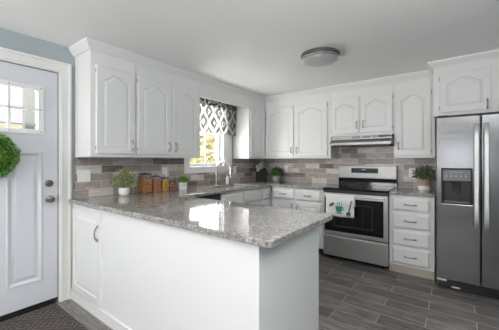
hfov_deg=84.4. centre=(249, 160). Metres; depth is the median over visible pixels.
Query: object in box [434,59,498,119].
upper cabinet
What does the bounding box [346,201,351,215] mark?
print
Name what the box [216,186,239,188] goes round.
sink
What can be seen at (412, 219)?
base cabinet
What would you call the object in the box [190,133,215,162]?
tree
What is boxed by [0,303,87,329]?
doormat
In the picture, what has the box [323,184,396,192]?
cooktop
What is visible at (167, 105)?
upper cabinet
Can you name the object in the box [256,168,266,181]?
knife block
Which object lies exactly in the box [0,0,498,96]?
ceiling
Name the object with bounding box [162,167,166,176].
wall outlet
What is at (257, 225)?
countertop
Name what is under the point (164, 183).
corn
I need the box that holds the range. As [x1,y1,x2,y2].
[323,165,397,268]
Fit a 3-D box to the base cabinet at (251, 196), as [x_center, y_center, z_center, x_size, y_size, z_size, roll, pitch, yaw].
[-0.320,0.827,3.758,0.630,0.874,0.848,0,0,37]
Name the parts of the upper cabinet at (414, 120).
door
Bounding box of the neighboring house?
[0,86,36,129]
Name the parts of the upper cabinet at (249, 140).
door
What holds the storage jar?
on the countertop at (257, 225)
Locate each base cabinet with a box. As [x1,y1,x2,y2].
[71,204,318,329]
[221,186,260,204]
[261,186,271,205]
[272,187,324,254]
[389,194,435,279]
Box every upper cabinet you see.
[75,49,134,157]
[125,63,199,157]
[233,97,264,158]
[265,92,337,158]
[331,83,393,136]
[394,77,435,157]
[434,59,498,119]
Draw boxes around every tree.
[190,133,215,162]
[200,135,215,161]
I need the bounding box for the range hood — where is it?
[330,133,393,147]
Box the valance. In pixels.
[200,97,236,135]
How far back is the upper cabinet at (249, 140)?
4.29 m
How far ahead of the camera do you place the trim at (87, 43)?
3.05 m
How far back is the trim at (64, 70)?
2.47 m
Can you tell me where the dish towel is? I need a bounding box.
[326,193,354,217]
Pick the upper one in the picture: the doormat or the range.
the range
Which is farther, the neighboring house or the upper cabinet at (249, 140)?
the neighboring house
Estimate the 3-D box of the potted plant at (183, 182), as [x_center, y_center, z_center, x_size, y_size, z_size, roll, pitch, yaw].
[-0.803,0.266,3.326,0.140,0.174,0.140,0,0,37]
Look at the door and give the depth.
2.30 m
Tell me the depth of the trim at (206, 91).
3.72 m
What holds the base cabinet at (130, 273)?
on the floor
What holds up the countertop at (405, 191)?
on the base cabinet at (412, 219)
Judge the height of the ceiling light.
0.081 m
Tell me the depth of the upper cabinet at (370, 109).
3.59 m
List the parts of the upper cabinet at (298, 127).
door, door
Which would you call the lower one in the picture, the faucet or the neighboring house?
the faucet
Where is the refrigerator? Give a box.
[436,113,498,297]
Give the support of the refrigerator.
on the floor
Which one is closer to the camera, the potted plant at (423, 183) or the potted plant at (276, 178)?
the potted plant at (423, 183)
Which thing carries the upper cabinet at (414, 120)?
attached to the wall at (338, 147)
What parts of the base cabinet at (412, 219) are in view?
drawer, drawer, drawer, drawer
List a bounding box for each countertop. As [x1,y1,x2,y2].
[69,180,336,247]
[389,187,435,196]
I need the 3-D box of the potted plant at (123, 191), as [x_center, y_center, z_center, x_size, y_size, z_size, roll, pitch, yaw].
[-1.261,0.213,2.777,0.251,0.281,0.250,0,0,-43]
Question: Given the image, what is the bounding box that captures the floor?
[5,254,498,329]
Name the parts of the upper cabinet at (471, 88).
door, door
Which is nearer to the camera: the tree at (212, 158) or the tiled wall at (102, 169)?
the tiled wall at (102, 169)
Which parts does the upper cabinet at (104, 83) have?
door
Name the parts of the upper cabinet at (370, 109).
door, door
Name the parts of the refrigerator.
control panel, freezer door, handle, handle, door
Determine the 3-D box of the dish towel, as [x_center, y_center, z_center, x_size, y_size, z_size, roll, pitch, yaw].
[1.121,0.558,3.397,0.348,0.274,0.064,0,0,37]
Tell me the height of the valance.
0.482 m
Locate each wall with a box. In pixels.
[0,28,232,301]
[74,157,259,197]
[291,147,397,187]
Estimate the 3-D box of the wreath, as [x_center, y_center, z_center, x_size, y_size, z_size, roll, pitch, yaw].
[-1.943,-0.042,2.055,0.121,0.388,0.384,0,0,37]
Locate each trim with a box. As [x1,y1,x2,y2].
[0,47,71,301]
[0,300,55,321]
[68,37,498,101]
[200,83,248,108]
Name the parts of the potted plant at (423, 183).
pot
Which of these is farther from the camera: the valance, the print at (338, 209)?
the valance
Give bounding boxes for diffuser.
[302,53,337,66]
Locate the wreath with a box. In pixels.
[0,132,21,177]
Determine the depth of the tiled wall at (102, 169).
3.06 m
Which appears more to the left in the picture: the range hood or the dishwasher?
the dishwasher
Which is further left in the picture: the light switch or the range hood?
the light switch
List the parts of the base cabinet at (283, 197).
drawer, door, drawer, door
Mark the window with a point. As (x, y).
(189, 167)
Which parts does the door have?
glazing frame, panel, knob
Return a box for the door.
[0,61,58,318]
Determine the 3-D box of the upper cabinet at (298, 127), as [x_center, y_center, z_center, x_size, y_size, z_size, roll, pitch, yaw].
[0.779,-0.530,4.305,1.108,1.002,0.369,0,0,37]
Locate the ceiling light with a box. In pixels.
[301,47,339,66]
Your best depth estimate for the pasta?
2.97 m
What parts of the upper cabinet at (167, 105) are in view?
door, door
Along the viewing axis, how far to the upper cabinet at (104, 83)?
2.48 m
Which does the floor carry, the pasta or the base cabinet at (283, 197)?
the base cabinet at (283, 197)
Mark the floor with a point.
(353, 295)
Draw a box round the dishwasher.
[196,194,220,199]
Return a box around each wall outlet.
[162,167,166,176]
[409,168,414,176]
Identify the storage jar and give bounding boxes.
[138,171,151,175]
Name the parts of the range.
handle, storage drawer, oven door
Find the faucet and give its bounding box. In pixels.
[215,161,231,184]
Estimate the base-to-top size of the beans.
0.097 m
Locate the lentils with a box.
[152,179,160,191]
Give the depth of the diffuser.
2.62 m
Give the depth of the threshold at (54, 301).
2.28 m
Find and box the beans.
[169,181,175,189]
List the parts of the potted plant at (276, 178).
pot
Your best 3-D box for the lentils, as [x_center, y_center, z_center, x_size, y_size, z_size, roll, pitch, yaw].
[-1.064,0.280,3.116,0.090,0.137,0.090,0,0,37]
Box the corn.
[161,180,168,190]
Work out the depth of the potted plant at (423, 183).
3.25 m
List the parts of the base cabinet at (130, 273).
door, trim, panel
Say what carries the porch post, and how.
on the lawn
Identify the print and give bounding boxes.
[335,206,341,212]
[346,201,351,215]
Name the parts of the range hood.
switch panel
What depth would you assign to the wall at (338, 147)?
4.16 m
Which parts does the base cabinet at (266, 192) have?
drawer, door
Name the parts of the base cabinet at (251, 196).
drawer, drawer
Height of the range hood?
0.138 m
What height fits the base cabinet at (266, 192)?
0.874 m
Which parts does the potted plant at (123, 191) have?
pot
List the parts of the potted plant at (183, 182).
pot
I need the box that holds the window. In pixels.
[184,97,231,173]
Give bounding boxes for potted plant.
[110,168,136,195]
[177,175,188,189]
[269,165,283,181]
[411,164,435,189]
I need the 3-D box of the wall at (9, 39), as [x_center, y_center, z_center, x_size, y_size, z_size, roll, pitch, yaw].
[-2.002,0.115,2.174,0.140,2.298,7.400,0,0,37]
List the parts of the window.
sash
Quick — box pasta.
[138,177,151,192]
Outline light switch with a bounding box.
[77,170,90,182]
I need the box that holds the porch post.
[23,89,34,128]

